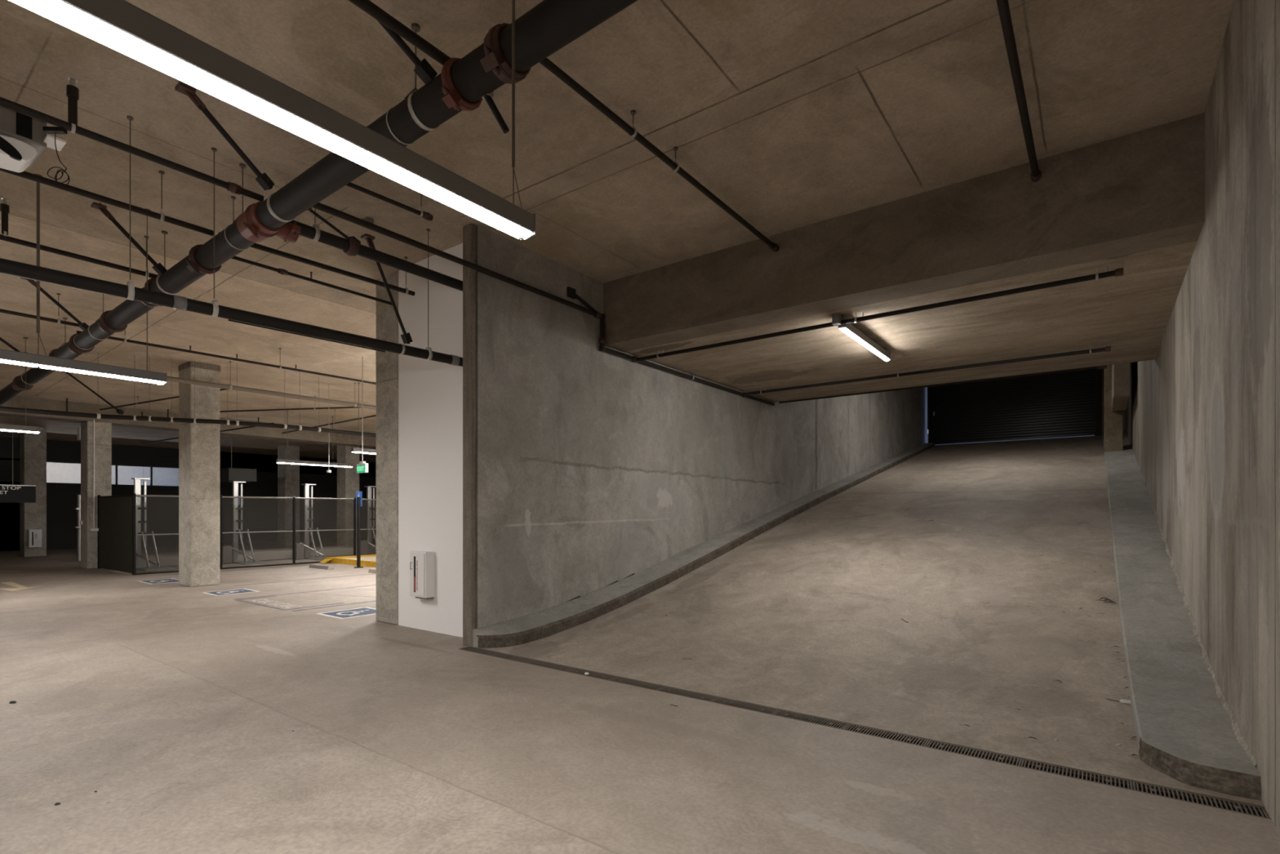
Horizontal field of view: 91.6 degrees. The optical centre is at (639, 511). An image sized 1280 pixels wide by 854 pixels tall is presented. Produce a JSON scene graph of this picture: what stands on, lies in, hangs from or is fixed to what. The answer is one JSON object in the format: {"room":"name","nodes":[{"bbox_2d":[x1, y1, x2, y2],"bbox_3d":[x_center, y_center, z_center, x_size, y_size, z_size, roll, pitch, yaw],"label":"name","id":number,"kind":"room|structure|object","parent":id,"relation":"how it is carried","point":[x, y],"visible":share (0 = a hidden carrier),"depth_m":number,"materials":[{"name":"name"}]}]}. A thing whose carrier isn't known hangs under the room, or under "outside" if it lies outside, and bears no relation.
{"room":"parking garage","nodes":[
{"label":"parking garage","id":0,"kind":"room"},
{"bbox_2d":[42,126,69,185],"bbox_3d":[-3.982,-2.426,4.246,0.150,0.377,0.065,0,0,1],"label":"coil","id":1,"kind":"object","parent":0,"point":[49,130],"visible":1,"depth_m":4.24,"materials":[{"name":"black plastic"}]},
{"bbox_2d":[46,462,178,485],"bbox_3d":[-23.046,-0.800,37.603,0.200,4.600,29.000,0,0,37],"label":"wall","id":2,"kind":"structure","parent":0,"point":[63,473],"depth_m":32.35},
{"bbox_2d":[0,436,376,551],"bbox_3d":[-21.580,-0.800,26.561,0.300,4.600,45.000,0,0,37],"label":"wall","id":3,"kind":"structure","parent":0,"point":[259,514],"depth_m":27.45,"materials":[{"name":"grey"}]},
{"bbox_2d":[0,395,376,448],"bbox_3d":[-12.258,-2.630,19.657,0.700,0.540,45.000,0,0,37],"label":"ceiling beam","id":4,"kind":"structure","parent":0,"point":[266,433],"depth_m":17.42,"materials":[{"name":"concrete"}]},
{"bbox_2d":[398,243,462,637],"bbox_3d":[-2.461,-0.870,7.753,1.696,4.740,0.150,0,0,37],"label":"wall","id":5,"kind":"structure","parent":0,"point":[430,392],"depth_m":7.75,"materials":[{"name":"paint"}]},
{"bbox_2d":[409,550,435,599],"bbox_3d":[-2.733,0.792,7.752,0.340,0.585,0.175,0,0,37],"label":"fire extinguisher cabinet","id":6,"kind":"object","parent":5,"relation":"attached to","point":[422,563],"visible":1,"depth_m":7.68,"materials":[{"name":"white plastic"}]},
{"bbox_2d":[462,222,475,646],"bbox_3d":[-1.907,-0.835,6.950,0.159,4.710,0.060,0,0,37],"label":"wall","id":7,"kind":"structure","parent":0,"point":[469,230],"depth_m":6.92,"materials":[{"name":"concrete"}]},
{"bbox_2d":[0,0,1233,462],"bbox_3d":[-13.035,-3.190,20.232,46.967,0.800,45.000,0,0,37],"label":"ceiling","id":8,"kind":"structure","parent":0,"point":[793,114],"depth_m":5.22,"materials":[{"name":"concrete"}]},
{"bbox_2d":[0,398,35,502],"bbox_3d":[-15.022,-1.520,13.354,0.060,2.639,2.980,0,0,37],"label":"sign","id":9,"kind":"object","parent":8,"relation":"hanging from","point":[12,493],"visible":1,"depth_m":14.28,"materials":[{"name":"black plastic"}]},
{"bbox_2d":[0,337,40,433],"bbox_3d":[-10.994,-2.161,10.022,0.106,1.626,1.932,0,0,37],"label":"linear light","id":10,"kind":"object","parent":8,"relation":"hanging from","point":[3,427],"visible":1,"depth_m":10.62,"materials":[{"name":"grey"}]},
{"bbox_2d":[0,429,39,433],"bbox_3d":[-10.709,-1.369,10.408,0.092,0.042,0.936,0,0,37],"label":"diffuser","id":11,"kind":"object","parent":10,"relation":"attached to","point":[35,431],"depth_m":10.62,"materials":[{"name":"white"}]},
{"bbox_2d":[0,105,66,172],"bbox_3d":[-4.532,-2.633,4.408,0.570,0.413,0.590,0,0,37],"label":"fan","id":12,"kind":"object","parent":8,"relation":"attached to","point":[23,140],"visible":0.98,"depth_m":4.36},
{"bbox_2d":[36,182,39,266],"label":"rod","id":13,"kind":"object","parent":8,"relation":"hanging from","point":[37,184],"depth_m":5.83,"materials":[{"name":"grey"}]},
{"bbox_2d":[0,293,79,327],"bbox_3d":[-9.752,-2.843,6.575,0.060,0.422,5.958,0,0,37],"label":"branch","id":14,"kind":"object","parent":8,"relation":"hanging from","point":[59,321],"visible":0.9,"depth_m":8.60,"materials":[{"name":"grey metal"}]},
{"bbox_2d":[20,276,88,330],"bbox_3d":[-7.830,-2.782,8.356,0.119,0.567,0.741,0,0,24],"label":"brace","id":15,"kind":"object","parent":8,"relation":"attached to","point":[83,326],"visible":0.67,"depth_m":8.38,"materials":[{"name":"brown metal"}]},
{"bbox_2d":[0,197,156,277],"bbox_3d":[-7.339,-2.900,4.776,0.064,0.463,5.941,0,0,37],"label":"branch","id":16,"kind":"object","parent":8,"relation":"hanging from","point":[4,207],"visible":0.92,"depth_m":6.45,"materials":[{"name":"grey metal"}]},
{"bbox_2d":[0,280,167,385],"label":"linear light","id":17,"kind":"object","parent":8,"relation":"hanging from","point":[21,358],"depth_m":6.01,"materials":[{"name":"grey"}]},
{"bbox_2d":[0,359,38,367],"bbox_3d":[-5.932,-1.369,5.449,0.092,0.042,0.951,0,0,37],"label":"diffuser","id":18,"kind":"object","parent":17,"relation":"attached to","point":[29,362],"depth_m":5.73,"materials":[{"name":"white"}]},
{"bbox_2d":[40,364,164,384],"bbox_3d":[-5.352,-1.369,6.232,0.092,0.042,0.951,0,0,37],"label":"diffuser","id":19,"kind":"object","parent":17,"relation":"attached to","point":[82,369],"depth_m":6.21,"materials":[{"name":"white"}]},
{"bbox_2d":[61,370,124,414],"bbox_3d":[-10.871,-2.375,12.329,1.842,1.003,0.124,0,0,21],"label":"brace","id":20,"kind":"object","parent":8,"relation":"attached to","point":[121,411],"visible":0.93,"depth_m":12.26,"materials":[{"name":"brown metal"}]},
{"bbox_2d":[0,168,213,235],"bbox_3d":[-6.004,-2.946,3.781,0.066,0.458,5.930,0,0,37],"label":"branch","id":21,"kind":"object","parent":8,"relation":"hanging from","point":[161,216],"visible":1,"depth_m":5.52,"materials":[{"name":"grey metal"}]},
{"bbox_2d":[90,201,166,275],"bbox_3d":[-5.352,-2.853,6.540,0.114,0.546,0.661,0,0,27],"label":"brace","id":22,"kind":"object","parent":8,"relation":"attached to","point":[158,268],"visible":0.84,"depth_m":6.51,"materials":[{"name":"brown metal"}]},
{"bbox_2d":[0,76,263,200],"bbox_3d":[-5.085,-2.949,3.097,0.083,0.481,5.924,0,0,37],"label":"branch","id":23,"kind":"object","parent":8,"relation":"hanging from","point":[72,91],"visible":0.99,"depth_m":4.55,"materials":[{"name":"grey metal"}]},
{"bbox_2d":[99,388,226,410],"bbox_3d":[-11.871,-2.756,15.139,6.972,0.205,0.052,0,0,28],"label":"branch","id":24,"kind":"object","parent":8,"relation":"hanging from","point":[220,389],"visible":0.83,"depth_m":15.27,"materials":[{"name":"grey metal"}]},
{"bbox_2d":[0,352,376,436],"bbox_3d":[-7.548,-2.366,13.579,11.186,1.273,1.024,0,0,-43],"label":"drain pipe","id":25,"kind":"object","parent":8,"relation":"hanging from","point":[97,415],"visible":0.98,"depth_m":12.15,"materials":[{"name":"grey"}]},
{"bbox_2d":[141,422,274,444],"bbox_3d":[-12.768,-2.486,18.044,8.023,0.612,0.052,0,0,32],"label":"branch","id":26,"kind":"object","parent":8,"relation":"hanging from","point":[273,422],"visible":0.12,"depth_m":17.32,"materials":[{"name":"grey metal"}]},
{"bbox_2d":[174,81,274,190],"bbox_3d":[-3.244,-2.931,4.901,0.121,0.471,0.753,0,0,23],"label":"brace","id":27,"kind":"object","parent":8,"relation":"attached to","point":[264,181],"visible":0.99,"depth_m":4.86,"materials":[{"name":"brown metal"}]},
{"bbox_2d":[76,328,376,384],"bbox_3d":[-5.558,-2.846,13.115,0.061,0.386,9.538,0,0,37],"label":"branch","id":28,"kind":"object","parent":8,"relation":"hanging from","point":[125,340],"visible":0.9,"depth_m":10.91,"materials":[{"name":"grey metal"}]},
{"bbox_2d":[0,115,462,366],"bbox_3d":[-4.436,-2.445,4.679,0.118,1.490,7.260,0,0,41],"label":"drain pipe","id":29,"kind":"object","parent":8,"relation":"hanging from","point":[128,291],"visible":0.98,"depth_m":5.47,"materials":[{"name":"grey metal"}]},
{"bbox_2d":[360,233,412,343],"bbox_3d":[-2.686,-2.351,6.630,0.110,1.037,0.558,0,0,37],"label":"brace","id":30,"kind":"object","parent":29,"relation":"on","point":[406,339],"visible":0.88,"depth_m":6.64,"materials":[{"name":"brown metal"}]},
{"bbox_2d":[219,435,256,482],"bbox_3d":[-12.980,-1.870,19.943,1.200,1.840,0.800,0,0,37],"label":"box","id":31,"kind":"object","parent":8,"relation":"hanging from","point":[226,474],"visible":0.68,"depth_m":19.56,"materials":[{"name":"grey"}]},
{"bbox_2d":[167,360,376,409],"bbox_3d":[-6.647,-2.712,14.505,0.102,0.566,8.600,0,0,37],"label":"conduit pipe","id":32,"kind":"object","parent":8,"relation":"hanging from","point":[229,386],"visible":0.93,"depth_m":12.91,"materials":[{"name":"brown"}]},
{"bbox_2d":[9,0,535,239],"bbox_3d":[-1.304,-2.262,2.086,0.106,1.856,2.512,0,0,37],"label":"linear light","id":33,"kind":"object","parent":8,"relation":"hanging from","point":[122,26],"visible":1,"depth_m":2.11,"materials":[{"name":"grey"}]},
{"bbox_2d":[219,395,361,412],"bbox_3d":[-7.605,-2.760,15.775,6.848,0.360,0.052,0,0,8],"label":"branch","id":34,"kind":"object","parent":8,"relation":"hanging from","point":[314,408],"visible":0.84,"depth_m":15.94,"materials":[{"name":"grey metal"}]},
{"bbox_2d":[275,410,352,467],"bbox_3d":[-9.605,-2.115,18.451,0.106,1.515,2.192,0,0,37],"label":"linear light","id":35,"kind":"object","parent":8,"relation":"hanging from","point":[277,460],"visible":1,"depth_m":18.41,"materials":[{"name":"grey"}]},
{"bbox_2d":[277,462,351,467],"bbox_3d":[-9.605,-1.379,18.451,0.092,0.042,2.156,0,0,37],"label":"diffuser","id":36,"kind":"object","parent":35,"relation":"attached to","point":[323,464],"depth_m":18.57,"materials":[{"name":"white"}]},
{"bbox_2d":[217,195,414,295],"bbox_3d":[-3.524,-2.947,7.028,0.069,0.460,2.141,0,0,38],"label":"branch","id":37,"kind":"object","parent":8,"relation":"hanging from","point":[256,246],"visible":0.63,"depth_m":6.98,"materials":[{"name":"grey metal"}]},
{"bbox_2d":[0,0,637,405],"bbox_3d":[-7.125,-2.708,8.358,19.603,0.964,0.476,0,0,37],"label":"pipe","id":38,"kind":"object","parent":8,"relation":"hanging from","point":[549,26],"visible":0.9,"depth_m":4.14,"materials":[{"name":"black metal"}]},
{"bbox_2d":[348,0,450,65],"bbox_3d":[-2.146,-2.735,2.446,0.060,0.090,3.378,0,0,37],"label":"branch","id":39,"kind":"object","parent":38,"relation":"on","point":[368,6],"visible":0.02,"depth_m":3.50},
{"bbox_2d":[481,90,509,133],"bbox_3d":[-0.887,-2.440,3.796,0.170,0.241,0.074,0,0,-31],"label":"pipe stub","id":40,"kind":"object","parent":38,"relation":"attached to","point":[488,97],"visible":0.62,"depth_m":3.78,"materials":[{"name":"metal"}]},
{"bbox_2d":[281,408,376,433],"bbox_3d":[-8.084,-2.666,17.312,7.603,0.472,0.052,0,0,35],"label":"branch","id":41,"kind":"object","parent":8,"relation":"hanging from","point":[334,423],"visible":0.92,"depth_m":17.66,"materials":[{"name":"grey metal"}]},
{"bbox_2d":[356,355,368,472],"bbox_3d":[-5.474,-1.907,12.267,0.320,2.295,0.116,0,0,37],"label":"exit sign","id":42,"kind":"object","parent":8,"relation":"hanging from","point":[362,467],"visible":1,"depth_m":12.27,"materials":[{"name":"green plastic"}]},
{"bbox_2d":[351,382,376,454],"bbox_3d":[-6.051,-2.178,15.184,0.106,1.640,2.012,0,0,37],"label":"linear light","id":43,"kind":"object","parent":8,"relation":"hanging from","point":[356,450],"visible":0.41,"depth_m":14.50,"materials":[{"name":"grey"}]},
{"bbox_2d":[287,208,462,291],"bbox_3d":[-2.606,-2.862,6.512,0.173,0.657,2.116,0,0,37],"label":"branch","id":44,"kind":"object","parent":8,"relation":"hanging from","point":[352,247],"visible":0.77,"depth_m":6.29,"materials":[{"name":"grey metal"}]},
{"bbox_2d":[306,207,360,244],"bbox_3d":[-2.930,-2.701,5.827,0.128,0.150,0.847,0,0,17],"label":"brace","id":45,"kind":"object","parent":44,"relation":"attached to","point":[310,210],"visible":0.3,"depth_m":5.88,"materials":[{"name":"brown metal"}]},
{"bbox_2d":[346,182,433,221],"bbox_3d":[-2.367,-3.028,5.794,0.071,0.324,0.941,0,0,41],"label":"branch","id":46,"kind":"object","parent":8,"relation":"hanging from","point":[426,215],"visible":0.89,"depth_m":5.86,"materials":[{"name":"grey metal"}]},
{"bbox_2d":[376,19,437,84],"bbox_3d":[-1.592,-2.915,3.510,0.107,0.543,0.954,0,0,41],"label":"brace","id":47,"kind":"object","parent":8,"relation":"attached to","point":[426,73],"visible":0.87,"depth_m":3.77,"materials":[{"name":"brown metal"}]},
{"bbox_2d":[539,57,779,252],"bbox_3d":[0.307,-2.926,5.455,0.081,0.528,4.237,0,0,37],"label":"branch","id":48,"kind":"object","parent":8,"relation":"hanging from","point":[548,64],"visible":0.89,"depth_m":5.08,"materials":[{"name":"grey metal"}]},
{"bbox_2d":[0,537,1279,853],"bbox_3d":[-13.155,1.650,20.322,46.667,0.300,45.000,0,0,37],"label":"floor","id":49,"kind":"structure","parent":0,"point":[181,706],"depth_m":3.76,"materials":[{"name":"concrete"}]},
{"bbox_2d":[0,582,38,591],"bbox_3d":[-12.515,1.498,12.505,2.200,0.001,0.640,0,0,37],"label":"floor marking","id":50,"kind":"object","parent":49,"relation":"on","point":[12,584],"depth_m":12.37,"materials":[{"name":"beige paint"}]},
{"bbox_2d":[19,427,46,556],"bbox_3d":[-20.335,-0.655,20.849,0.700,4.310,0.540,0,0,37],"label":"concrete column","id":51,"kind":"structure","parent":49,"relation":"on","point":[33,446],"depth_m":20.66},
{"bbox_2d":[27,528,41,547],"bbox_3d":[-20.001,0.895,20.570,0.168,0.590,0.310,0,0,37],"label":"upper cabinet","id":52,"kind":"object","parent":51,"relation":"attached to","point":[34,535],"visible":1,"depth_m":20.51,"materials":[{"name":"white metal"}]},
{"bbox_2d":[74,494,80,560],"bbox_3d":[-16.944,0.500,18.959,0.200,2.000,0.400,0,0,37],"label":"steel pole","id":53,"kind":"object","parent":49,"relation":"on","point":[78,496],"visible":0.57,"depth_m":18.83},
{"bbox_2d":[76,419,111,568],"bbox_3d":[-14.617,-0.450,16.657,1.080,3.900,0.530,0,0,37],"label":"concrete column","id":54,"kind":"structure","parent":49,"relation":"on","point":[95,437],"depth_m":16.35,"materials":[{"name":"grey concrete"}]},
{"bbox_2d":[97,493,136,574],"bbox_3d":[-13.057,0.535,15.495,2.949,1.930,0.079,0,0,37],"label":"fence","id":55,"kind":"object","parent":49,"relation":"on","point":[116,514],"visible":1,"depth_m":15.41,"materials":[{"name":"black metal"}]},
{"bbox_2d":[131,477,175,570],"bbox_3d":[-12.724,0.320,16.045,1.050,2.360,0.920,0,0,37],"label":"lift post","id":56,"kind":"object","parent":49,"relation":"on","point":[137,481],"visible":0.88,"depth_m":16.13,"materials":[{"name":"metal"}]},
{"bbox_2d":[137,577,178,584],"bbox_3d":[-10.245,1.498,13.344,0.960,0.004,0.660,0,0,37],"label":"accessible marking","id":57,"kind":"object","parent":49,"relation":"on","point":[161,580],"visible":0.92,"depth_m":13.37,"materials":[{"name":"blue paint"}]},
{"bbox_2d":[177,360,220,586],"bbox_3d":[-9.004,-0.743,12.717,0.658,4.486,0.528,0,0,37],"label":"concrete column","id":58,"kind":"structure","parent":49,"relation":"on","point":[198,442],"depth_m":12.51,"materials":[{"name":"concrete"}]},
{"bbox_2d":[203,588,260,595],"bbox_3d":[-7.590,1.498,11.552,0.700,0.004,0.740,0,0,37],"label":"accessible marking","id":59,"kind":"object","parent":49,"relation":"on","point":[241,590],"visible":1,"depth_m":11.50,"materials":[{"name":"blue paint"}]},
{"bbox_2d":[222,480,269,564],"bbox_3d":[-11.373,0.320,17.869,1.050,2.360,0.920,0,0,37],"label":"lift post","id":60,"kind":"object","parent":49,"relation":"on","point":[229,553],"visible":0.96,"depth_m":17.92,"materials":[{"name":"metal"}]},
{"bbox_2d":[136,494,376,574],"bbox_3d":[-9.218,0.535,18.301,0.079,1.930,9.040,0,0,37],"label":"fence","id":61,"kind":"object","parent":49,"relation":"on","point":[294,498],"visible":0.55,"depth_m":17.13,"materials":[{"name":"black metal"}]},
{"bbox_2d":[141,544,376,566],"bbox_3d":[-11.411,1.360,20.087,1.550,0.240,8.900,0,0,37],"label":"platform","id":62,"kind":"object","parent":49,"relation":"on","point":[165,559],"visible":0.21,"depth_m":19.18,"materials":[{"name":"beige"}]},
{"bbox_2d":[277,444,299,546],"bbox_3d":[-15.100,-0.655,26.740,0.700,4.310,0.600,0,0,37],"label":"concrete column","id":63,"kind":"structure","parent":49,"relation":"on","point":[288,474],"depth_m":26.50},
{"bbox_2d":[235,595,344,609],"bbox_3d":[-5.836,1.499,10.333,1.820,0.002,0.940,0,0,37],"label":"worn marking","id":64,"kind":"object","parent":49,"relation":"on","point":[240,600],"visible":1,"depth_m":10.00,"materials":[{"name":"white paint"}]},
{"bbox_2d":[235,584,376,599],"bbox_3d":[-5.564,1.499,12.397,0.100,0.002,4.500,0,0,37],"label":"parking line","id":65,"kind":"object","parent":49,"relation":"on","point":[372,584],"visible":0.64,"depth_m":11.51,"materials":[{"name":"white paint"}]},
{"bbox_2d":[295,484,327,559],"bbox_3d":[-10.177,0.320,19.484,1.050,2.360,0.920,0,0,37],"label":"lift post","id":66,"kind":"object","parent":49,"relation":"on","point":[302,549],"visible":0.94,"depth_m":19.54,"materials":[{"name":"metal"}]},
{"bbox_2d":[309,564,333,569],"bbox_3d":[-8.368,1.455,16.340,1.000,0.090,0.174,0,0,37],"label":"wheel stop","id":67,"kind":"object","parent":49,"relation":"on","point":[312,566],"visible":1,"depth_m":16.21,"materials":[{"name":"beige concrete"}]},
{"bbox_2d":[315,607,376,618],"bbox_3d":[-4.219,1.498,9.198,0.740,0.004,0.790,0,0,37],"label":"accessible marking","id":68,"kind":"object","parent":49,"relation":"on","point":[348,613],"visible":0.91,"depth_m":9.11,"materials":[{"name":"blue paint"}]},
{"bbox_2d":[337,444,359,546],"bbox_3d":[-11.158,-0.655,23.789,0.650,4.310,0.550,0,0,37],"label":"concrete column","id":69,"kind":"structure","parent":49,"relation":"on","point":[348,478],"depth_m":23.55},
{"bbox_2d":[320,554,376,567],"bbox_3d":[-4.086,1.422,16.703,10.050,0.156,4.020,0,0,37],"label":"raised platform","id":70,"kind":"object","parent":49,"relation":"on","point":[370,560],"visible":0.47,"depth_m":17.66,"materials":[{"name":"paint"}]},
{"bbox_2d":[353,497,363,568],"bbox_3d":[-7.483,0.560,16.550,0.232,1.880,0.232,0,0,37],"label":"bollard post","id":71,"kind":"object","parent":49,"relation":"on","point":[358,499],"visible":1,"depth_m":16.51,"materials":[{"name":"black metal"}]},
{"bbox_2d":[360,485,376,555],"bbox_3d":[-8.933,0.320,21.164,1.050,2.360,0.920,0,0,37],"label":"lift post","id":72,"kind":"object","parent":49,"relation":"on","point":[366,545],"visible":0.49,"depth_m":21.22,"materials":[{"name":"metal"}]},
{"bbox_2d":[376,271,398,625],"bbox_3d":[-3.248,-0.836,8.544,0.530,4.672,0.515,0,0,37],"label":"concrete column","id":73,"kind":"structure","parent":49,"relation":"on","point":[387,322],"depth_m":8.31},
{"bbox_2d":[231,256,391,305],"bbox_3d":[-3.900,-2.781,7.420,0.067,0.128,2.217,0,0,37],"label":"branch","id":74,"kind":"object","parent":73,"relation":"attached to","point":[282,271],"visible":0.87,"depth_m":7.35,"materials":[{"name":"brown metal"}]},
{"bbox_2d":[461,646,501,655],"bbox_3d":[-1.715,1.504,6.677,0.519,0.004,0.148,0,0,37],"label":"drain grate","id":75,"kind":"object","parent":49,"relation":"on","point":[470,649],"visible":1,"depth_m":6.69,"materials":[{"name":"metal"}]},
{"bbox_2d":[493,653,535,662],"bbox_3d":[-1.294,1.504,6.366,0.519,0.004,0.148,0,0,37],"label":"drain grate","id":76,"kind":"object","parent":49,"relation":"on","point":[501,655],"visible":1,"depth_m":6.36,"materials":[{"name":"metal"}]},
{"bbox_2d":[528,660,575,671],"bbox_3d":[-0.874,1.504,6.054,0.519,0.004,0.148,0,0,37],"label":"drain grate","id":77,"kind":"object","parent":49,"relation":"on","point":[535,662],"visible":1,"depth_m":6.05,"materials":[{"name":"metal"}]},
{"bbox_2d":[566,668,617,679],"bbox_3d":[-0.454,1.504,5.743,0.519,0.004,0.148,0,0,37],"label":"drain grate","id":78,"kind":"object","parent":49,"relation":"on","point":[605,676],"visible":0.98,"depth_m":5.75,"materials":[{"name":"metal"}]},
{"bbox_2d":[609,676,664,689],"bbox_3d":[-0.033,1.504,5.432,0.519,0.004,0.148,0,0,37],"label":"drain grate","id":79,"kind":"object","parent":49,"relation":"on","point":[621,679],"visible":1,"depth_m":5.44,"materials":[{"name":"metal"}]},
{"bbox_2d":[657,686,719,701],"bbox_3d":[0.387,1.504,5.120,0.519,0.004,0.148,0,0,37],"label":"drain grate","id":80,"kind":"object","parent":49,"relation":"on","point":[684,691],"visible":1,"depth_m":5.13,"materials":[{"name":"metal"}]},
{"bbox_2d":[711,697,779,714],"bbox_3d":[0.807,1.504,4.809,0.519,0.004,0.148,0,0,37],"label":"drain grate","id":81,"kind":"object","parent":49,"relation":"on","point":[719,698],"visible":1,"depth_m":4.81,"materials":[{"name":"metal"}]},
{"bbox_2d":[773,709,848,728],"bbox_3d":[1.228,1.504,4.498,0.519,0.004,0.148,0,0,37],"label":"drain grate","id":82,"kind":"object","parent":49,"relation":"on","point":[843,726],"visible":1,"depth_m":4.50,"materials":[{"name":"metal"}]},
{"bbox_2d":[459,646,1271,819],"bbox_3d":[0.596,1.514,4.966,6.287,0.031,0.166,0,0,37],"label":"channel","id":83,"kind":"object","parent":49,"relation":"attached to","point":[932,743],"visible":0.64,"depth_m":3.87,"materials":[{"name":"metal"}]},
{"bbox_2d":[844,723,928,746],"bbox_3d":[1.648,1.504,4.186,0.519,0.004,0.148,0,0,37],"label":"drain grate","id":84,"kind":"object","parent":49,"relation":"on","point":[847,726],"visible":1,"depth_m":4.19,"materials":[{"name":"metal"}]},
{"bbox_2d":[924,739,1022,765],"bbox_3d":[2.069,1.504,3.875,0.519,0.004,0.148,0,0,37],"label":"drain grate","id":85,"kind":"object","parent":49,"relation":"on","point":[930,740],"visible":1,"depth_m":3.88,"materials":[{"name":"metal"}]},
{"bbox_2d":[1020,758,1133,789],"bbox_3d":[2.489,1.504,3.563,0.519,0.004,0.148,0,0,37],"label":"drain grate","id":86,"kind":"object","parent":49,"relation":"on","point":[1107,780],"visible":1,"depth_m":3.56,"materials":[{"name":"metal"}]},
{"bbox_2d":[1133,781,1268,817],"bbox_3d":[2.909,1.504,3.252,0.519,0.004,0.148,0,0,37],"label":"drain grate","id":87,"kind":"object","parent":49,"relation":"on","point":[1153,789],"visible":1,"depth_m":3.25,"materials":[{"name":"metal"}]},
{"bbox_2d":[475,226,927,628],"bbox_3d":[4.778,-1.990,16.067,0.260,7.020,22.490,0,0,37],"label":"wall","id":88,"kind":"structure","parent":0,"point":[595,468],"depth_m":8.63,"materials":[{"name":"concrete"}]},
{"bbox_2d":[566,286,596,311],"bbox_3d":[-0.755,-2.800,8.322,0.048,0.241,0.579,0,0,40],"label":"bracket","id":89,"kind":"object","parent":88,"relation":"attached to","point":[571,292],"visible":0.96,"depth_m":8.18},
{"bbox_2d":[478,435,1263,805],"bbox_3d":[7.425,-0.608,14.163,6.361,4.215,22.750,0,0,37],"label":"ramp","id":90,"kind":"structure","parent":0,"point":[803,615],"depth_m":6.96,"materials":[{"name":"concrete"}]},
{"bbox_2d":[472,442,935,648],"bbox_3d":[4.793,-0.558,15.508,0.430,4.215,21.770,0,0,37],"label":"curb","id":91,"kind":"object","parent":90,"relation":"on","point":[580,610],"visible":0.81,"depth_m":9.09,"materials":[{"name":"concrete"}]},
{"bbox_2d":[1102,431,1261,800],"bbox_3d":[9.477,-0.586,12.209,0.643,4.225,21.937,0,0,37],"label":"curb","id":92,"kind":"object","parent":90,"relation":"on","point":[1186,730],"visible":0.91,"depth_m":4.84,"materials":[{"name":"concrete"}]},
{"bbox_2d":[1103,362,1129,452],"bbox_3d":[11.877,-3.485,15.531,0.460,3.831,3.300,0,0,37],"label":"pilaster","id":93,"kind":"object","parent":92,"relation":"on","point":[1116,376],"visible":0.37,"depth_m":16.33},
{"bbox_2d":[603,112,1204,351],"bbox_3d":[2.136,-2.960,7.023,6.261,1.280,0.450,0,0,37],"label":"ceiling beam","id":94,"kind":"structure","parent":0,"point":[1144,190],"depth_m":6.14,"materials":[{"name":"concrete"}]},
{"bbox_2d":[996,0,1041,182],"bbox_3d":[2.207,-3.030,3.769,0.085,0.085,4.685,0,0,37],"label":"branch","id":95,"kind":"object","parent":94,"relation":"attached to","point":[1002,5],"visible":1,"depth_m":4.37,"materials":[{"name":"brown metal"}]},
{"bbox_2d":[623,240,1197,402],"bbox_3d":[3.821,-2.960,9.297,6.261,1.280,5.210,0,0,37],"label":"ceiling","id":96,"kind":"structure","parent":0,"point":[1130,313],"depth_m":8.24,"materials":[{"name":"concrete"}]},
{"bbox_2d":[311,202,774,405],"bbox_3d":[-0.100,-2.470,9.172,0.089,0.529,9.778,0,0,37],"label":"branch","id":97,"kind":"object","parent":96,"relation":"hanging from","point":[318,206],"visible":0.92,"depth_m":7.25,"materials":[{"name":"grey metal"}]},
{"bbox_2d":[831,312,890,360],"bbox_3d":[2.927,-2.239,8.127,0.109,0.162,2.106,0,0,37],"label":"linear light","id":98,"kind":"object","parent":96,"relation":"attached to","point":[848,329],"visible":1,"depth_m":7.88,"materials":[{"name":"grey"}]},
{"bbox_2d":[839,327,889,360],"bbox_3d":[2.979,-2.179,8.172,0.066,0.042,1.936,0,0,37],"label":"diffuser","id":99,"kind":"object","parent":98,"relation":"attached to","point":[851,332],"depth_m":8.06,"materials":[{"name":"white"}]},
{"bbox_2d":[636,266,1123,361],"bbox_3d":[2.229,-2.263,7.508,5.694,0.115,0.070,0,0,37],"label":"branch","id":100,"kind":"object","parent":96,"relation":"hanging from","point":[1117,272],"visible":1,"depth_m":6.89,"materials":[{"name":"metal"}]},
{"bbox_2d":[742,345,1111,395],"bbox_3d":[4.223,-2.263,10.250,5.634,0.115,0.070,0,0,37],"label":"branch","id":101,"kind":"object","parent":96,"relation":"hanging from","point":[1107,348],"visible":1,"depth_m":9.82,"materials":[{"name":"metal"}]},
{"bbox_2d":[778,364,1106,403],"bbox_3d":[5.235,-2.340,11.641,5.604,0.097,0.097,0,0,37],"label":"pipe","id":102,"kind":"object","parent":96,"relation":"attached to","point":[1104,366],"visible":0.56,"depth_m":11.24,"materials":[{"name":"brown metal"}]},
{"bbox_2d":[1101,368,1125,435],"bbox_3d":[16.116,-3.750,21.215,0.687,3.500,0.120,0,0,37],"label":"wall","id":103,"kind":"structure","parent":0,"point":[1102,370],"depth_m":21.33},
{"bbox_2d":[1125,0,1279,834],"bbox_3d":[4.525,-1.950,4.737,0.300,7.100,41.000,0,0,37],"label":"wall","id":104,"kind":"structure","parent":0,"point":[1202,416],"depth_m":3.88,"materials":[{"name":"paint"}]},
{"bbox_3d":[13.846,-5.350,22.921,6.967,0.500,0.080,0,0,37],"label":"wall","id":105,"kind":"structure","parent":0,"visible":0},
{"bbox_2d":[927,368,1101,444],"bbox_3d":[13.616,-3.994,22.998,5.534,2.813,0.111,0,0,36],"label":"roller shutter","id":106,"kind":"object","parent":105,"relation":"attached to","point":[1067,403],"visible":0.91,"depth_m":22.86,"materials":[{"name":"black"}]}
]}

